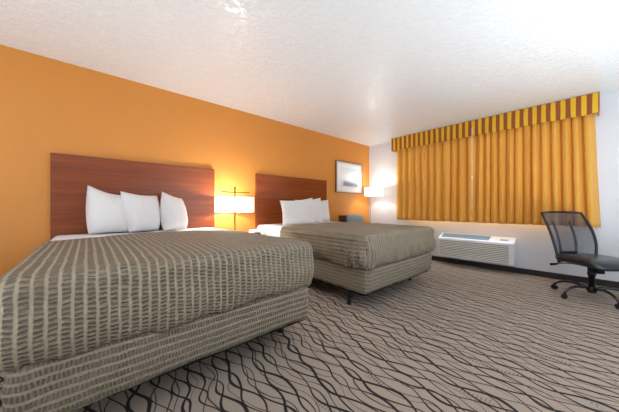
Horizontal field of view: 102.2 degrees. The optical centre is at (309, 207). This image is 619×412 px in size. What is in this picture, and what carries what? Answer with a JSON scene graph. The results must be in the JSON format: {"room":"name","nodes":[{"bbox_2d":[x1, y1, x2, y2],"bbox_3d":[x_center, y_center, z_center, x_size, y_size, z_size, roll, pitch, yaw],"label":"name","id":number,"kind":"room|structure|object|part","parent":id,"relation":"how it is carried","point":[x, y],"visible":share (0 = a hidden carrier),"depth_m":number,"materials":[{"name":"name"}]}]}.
{"room":"hotel room","nodes":[
{"label":"hotel room","id":0,"kind":"room"},
{"bbox_2d":[0,44,368,276],"bbox_3d":[-1.490,-0.212,3.388,7.900,2.440,0.150,0,0,-42],"label":"wall","id":1,"kind":"structure","parent":0,"point":[48,105],"depth_m":2.77,"materials":[{"name":"orange paint"}]},
{"bbox_2d":[50,153,214,239],"bbox_3d":[-1.889,0.244,2.903,1.560,1.528,0.040,0,0,-42],"label":"headboard","id":2,"kind":"object","parent":1,"relation":"attached to","point":[70,175],"visible":0.44,"depth_m":2.71,"materials":[{"name":"brown wood"}]},
{"bbox_2d":[255,174,326,228],"bbox_3d":[-0.252,0.244,4.358,1.533,1.528,0.040,0,0,-42],"label":"headboard","id":3,"kind":"object","parent":1,"relation":"attached to","point":[269,189],"visible":0.38,"depth_m":4.09,"materials":[{"name":"brown wood"}]},
{"bbox_2d":[335,160,361,193],"bbox_3d":[0.857,-0.632,5.350,0.870,0.650,0.032,0,0,-42],"label":"framed picture","id":4,"kind":"object","parent":1,"relation":"attached to","point":[348,176],"visible":1,"depth_m":5.32,"materials":[{"name":"white paper"}]},
{"bbox_2d":[340,167,357,187],"bbox_3d":[0.857,-0.632,5.351,0.580,0.400,0.002,0,0,-42],"label":"print","id":5,"kind":"object","parent":4,"relation":"attached to","point":[348,175],"depth_m":5.33},
{"bbox_2d":[0,0,618,145],"bbox_3d":[0.138,-1.492,1.557,7.900,0.120,5.050,0,0,-42],"label":"ceiling","id":6,"kind":"structure","parent":0,"point":[365,72],"depth_m":2.28,"materials":[{"name":"white paint"}]},
{"bbox_2d":[0,260,618,411],"bbox_3d":[0.138,1.068,1.557,7.900,0.120,5.050,0,0,-42],"label":"floor","id":7,"kind":"structure","parent":0,"point":[451,337],"depth_m":1.69,"materials":[{"name":"carpet"}]},
{"bbox_2d":[1,286,308,411],"bbox_3d":[-1.205,0.648,2.127,1.502,0.720,2.013,0,0,-42],"label":"box spring","id":8,"kind":"object","parent":7,"relation":"on","point":[69,384],"visible":0.36,"depth_m":1.16,"materials":[{"name":"striped woven fabric"},{"name":"white cotton"},{"name":"black steel"}]},
{"bbox_2d":[50,227,223,240],"bbox_3d":[-1.621,0.403,2.595,1.536,0.281,0.741,0,0,-42],"label":"sheet","id":9,"kind":"object","parent":8,"relation":"on","point":[75,236],"visible":0.28,"depth_m":2.48,"materials":[{"name":"white fabric"}]},
{"bbox_2d":[86,185,128,233],"bbox_3d":[-2.040,0.018,2.548,0.360,0.485,0.258,0,0,-45],"label":"pillow","id":10,"kind":"object","parent":9,"relation":"on","point":[105,212],"visible":0.88,"depth_m":2.46,"materials":[{"name":"white fabric"}]},
{"bbox_2d":[120,191,160,231],"bbox_3d":[-1.815,0.045,2.719,0.269,0.432,0.362,0,0,33],"label":"pillow","id":11,"kind":"object","parent":9,"relation":"on","point":[142,212],"visible":0.97,"depth_m":2.63,"materials":[{"name":"white fabric"}]},
{"bbox_2d":[160,192,187,230],"bbox_3d":[-1.566,0.039,2.894,0.265,0.444,0.279,0,0,36],"label":"pillow","id":12,"kind":"object","parent":9,"relation":"on","point":[173,212],"visible":0.99,"depth_m":2.81,"materials":[{"name":"white fabric"}]},
{"bbox_2d":[0,229,313,372],"bbox_3d":[-0.977,0.424,1.866,1.617,0.384,1.412,0,0,-42],"label":"bedspread","id":13,"kind":"object","parent":8,"relation":"on","point":[70,297],"visible":1,"depth_m":1.19,"materials":[{"name":"grey fabric"}]},
{"bbox_3d":[-1.209,0.842,2.131,1.420,0.033,1.900,0,0,-42],"label":"frame","id":14,"kind":"part","parent":8,"relation":"part of","materials":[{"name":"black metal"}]},
{"bbox_2d":[215,187,253,229],"bbox_3d":[-0.951,0.380,3.275,0.500,1.257,0.634,0,0,-42],"label":"floor lamp","id":15,"kind":"object","parent":7,"relation":"on","point":[234,204],"visible":0.7,"depth_m":3.10,"materials":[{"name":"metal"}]},
{"bbox_3d":[-0.995,-0.034,3.325,0.500,0.195,0.500,0,0,-42],"label":"lamp shade","id":16,"kind":"part","parent":15,"relation":"part of","materials":[{"name":"fabric"}]},
{"bbox_2d":[339,214,363,222],"bbox_3d":[1.019,0.576,4.923,0.690,0.865,0.650,0,0,-42],"label":"armchair","id":17,"kind":"object","parent":7,"relation":"on","point":[349,217],"visible":0.2,"depth_m":4.94,"materials":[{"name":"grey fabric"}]},
{"bbox_3d":[0.649,0.473,4.888,0.030,0.630,0.190,0,0,-42],"label":"panel","id":18,"kind":"part","parent":17,"relation":"part of","materials":[{"name":"brown wood"}]},
{"bbox_3d":[0.876,0.408,5.083,0.600,0.530,0.200,0,0,-42],"label":"backrest","id":19,"kind":"part","parent":17,"relation":"part of","materials":[{"name":"grey fabric"}]},
{"bbox_2d":[312,252,431,304],"bbox_3d":[0.432,0.648,3.580,1.500,0.720,2.017,0,0,-42],"label":"bed","id":20,"kind":"object","parent":7,"relation":"on","point":[362,282],"visible":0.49,"depth_m":2.63,"materials":[{"name":"striped woven fabric"},{"name":"white cotton"},{"name":"black steel"}]},
{"bbox_2d":[257,221,344,236],"bbox_3d":[0.015,0.403,4.050,1.538,0.280,0.741,0,0,-42],"label":"sheet","id":21,"kind":"object","parent":20,"relation":"on","point":[268,229],"visible":0.26,"depth_m":3.60,"materials":[{"name":"white fabric"}]},
{"bbox_2d":[280,198,313,225],"bbox_3d":[-0.164,0.054,3.912,0.691,0.433,0.169,0,0,-44],"label":"pillow","id":22,"kind":"object","parent":21,"relation":"on","point":[298,211],"visible":1,"depth_m":3.83,"materials":[{"name":"white fabric"}]},
{"bbox_2d":[295,198,322,221],"bbox_3d":[0.011,0.048,4.272,0.621,0.444,0.148,0,0,-45],"label":"pillow","id":23,"kind":"object","parent":21,"relation":"on","point":[316,203],"visible":0.4,"depth_m":4.33,"materials":[{"name":"white fabric"}]},
{"bbox_2d":[321,200,329,220],"bbox_3d":[0.192,0.062,4.604,0.521,0.417,0.147,0,0,-44],"label":"pillow","id":24,"kind":"object","parent":21,"relation":"on","point":[324,204],"visible":0.41,"depth_m":4.64,"materials":[{"name":"white fabric"}]},
{"bbox_3d":[0.413,0.931,2.610,0.052,0.155,0.052,0,0,-42],"label":"leg","id":25,"kind":"part","parent":20,"relation":"part of","materials":[{"name":"black metal"}]},
{"bbox_2d":[280,222,435,270],"bbox_3d":[0.656,0.423,3.315,1.659,0.384,1.413,0,0,-42],"label":"bedspread","id":26,"kind":"object","parent":20,"relation":"on","point":[367,246],"visible":0.98,"depth_m":2.69,"materials":[{"name":"beige fabric"}]},
{"bbox_3d":[0.427,0.842,3.587,1.420,0.033,1.900,0,0,-42],"label":"frame","id":27,"kind":"part","parent":20,"relation":"part of","materials":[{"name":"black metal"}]},
{"bbox_2d":[365,187,382,195],"bbox_3d":[1.349,0.292,5.360,0.385,1.432,0.445,0,0,-42],"label":"floor lamp","id":28,"kind":"object","parent":7,"relation":"on","point":[369,191],"visible":0.76,"depth_m":5.18,"materials":[{"name":"fabric"}]},
{"bbox_2d":[541,211,618,308],"bbox_3d":[3.111,0.527,2.809,0.658,0.963,0.748,0,0,0],"label":"office chair","id":29,"kind":"object","parent":7,"relation":"on","point":[574,240],"visible":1,"depth_m":2.99,"materials":[{"name":"black plastic"}]},
{"bbox_3d":[3.032,0.679,2.942,0.029,0.064,0.300,0,0,-39],"label":"lever","id":30,"kind":"part","parent":29,"relation":"part of","materials":[{"name":"black plastic"}]},
{"bbox_3d":[3.141,0.351,3.053,0.533,0.612,0.259,0,0,0],"label":"frame","id":31,"kind":"part","parent":29,"relation":"part of","materials":[{"name":"black plastic"}]},
{"bbox_3d":[3.073,0.908,2.941,0.034,0.090,0.318,0,0,-22],"label":"arm","id":32,"kind":"part","parent":29,"relation":"part of","materials":[{"name":"silver metal"}]},
{"bbox_3d":[2.965,0.908,2.771,0.318,0.090,0.034,0,0,-3],"label":"arm","id":33,"kind":"part","parent":29,"relation":"part of","materials":[{"name":"silver metal"}]},
{"bbox_3d":[3.139,0.595,2.760,0.490,0.110,0.500,0,0,0],"label":"seat","id":34,"kind":"part","parent":29,"relation":"part of","materials":[{"name":"black leather"}]},
{"bbox_3d":[3.094,0.908,2.611,0.034,0.090,0.318,0,0,15],"label":"arm","id":35,"kind":"part","parent":29,"relation":"part of","materials":[{"name":"silver metal"}]},
{"bbox_3d":[3.287,0.908,2.688,0.318,0.090,0.034,0,0,32],"label":"arm","id":36,"kind":"part","parent":29,"relation":"part of","materials":[{"name":"silver metal"}]},
{"bbox_3d":[-0.920,0.703,3.469,0.580,0.610,0.456,0,0,-42],"label":"nightstand","id":37,"kind":"object","parent":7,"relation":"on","visible":0},
{"bbox_2d":[249,229,262,234],"bbox_3d":[-0.763,0.357,3.568,0.190,0.082,0.097,0,0,0],"label":"alarm clock","id":38,"kind":"object","parent":37,"relation":"on","point":[258,231],"visible":0.69,"depth_m":3.54,"materials":[{"name":"white plastic"}]},
{"bbox_2d":[369,92,618,281],"bbox_3d":[3.034,-0.212,4.131,0.150,2.440,4.750,0,0,-42],"label":"wall","id":39,"kind":"structure","parent":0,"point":[535,249],"depth_m":3.65,"materials":[{"name":"white paint"}]},
{"bbox_2d":[397,136,475,221],"bbox_3d":[2.249,-0.547,4.636,0.228,1.608,1.433,0,0,-42],"label":"curtain","id":40,"kind":"object","parent":39,"relation":"hanging from","point":[436,181],"visible":0.93,"depth_m":4.57,"materials":[{"name":"fabric"}]},
{"bbox_2d":[438,232,516,266],"bbox_3d":[2.751,0.679,4.177,0.207,0.423,1.085,0,0,-42],"label":"air conditioner","id":41,"kind":"object","parent":39,"relation":"attached to","point":[498,250],"visible":1,"depth_m":4.05,"materials":[{"name":"white plastic"}]},
{"bbox_2d":[441,233,490,239],"bbox_3d":[2.664,0.500,4.284,0.130,0.057,0.710,0,0,-42],"label":"vent","id":42,"kind":"object","parent":41,"relation":"attached to","point":[451,236],"depth_m":4.28,"materials":[{"name":"white plastic"}]},
{"bbox_2d":[439,240,507,264],"bbox_3d":[2.668,0.723,4.131,0.005,0.280,0.985,0,0,-42],"label":"grille","id":43,"kind":"object","parent":41,"relation":"attached to","point":[478,251],"depth_m":4.08,"materials":[{"name":"beige plastic"}]},
{"bbox_2d":[391,92,599,151],"bbox_3d":[2.719,-1.297,4.207,0.216,0.258,2.826,0,0,-42],"label":"valance","id":44,"kind":"object","parent":39,"relation":"attached to","point":[587,104],"visible":1,"depth_m":3.75,"materials":[{"name":"brown fabric"}]},
{"bbox_2d":[432,256,618,287],"bbox_3d":[2.974,0.967,4.078,0.012,0.083,4.726,0,0,-42],"label":"baseboard","id":45,"kind":"structure","parent":39,"relation":"attached to","point":[607,283],"depth_m":3.72,"materials":[{"name":"rubber"}]},
{"bbox_2d":[476,113,600,226],"bbox_3d":[3.210,-0.548,3.640,0.127,1.608,1.353,0,0,-42],"label":"curtain","id":46,"kind":"object","parent":39,"relation":"hanging from","point":[522,173],"visible":0.83,"depth_m":3.57,"materials":[{"name":"fabric"}]}
]}

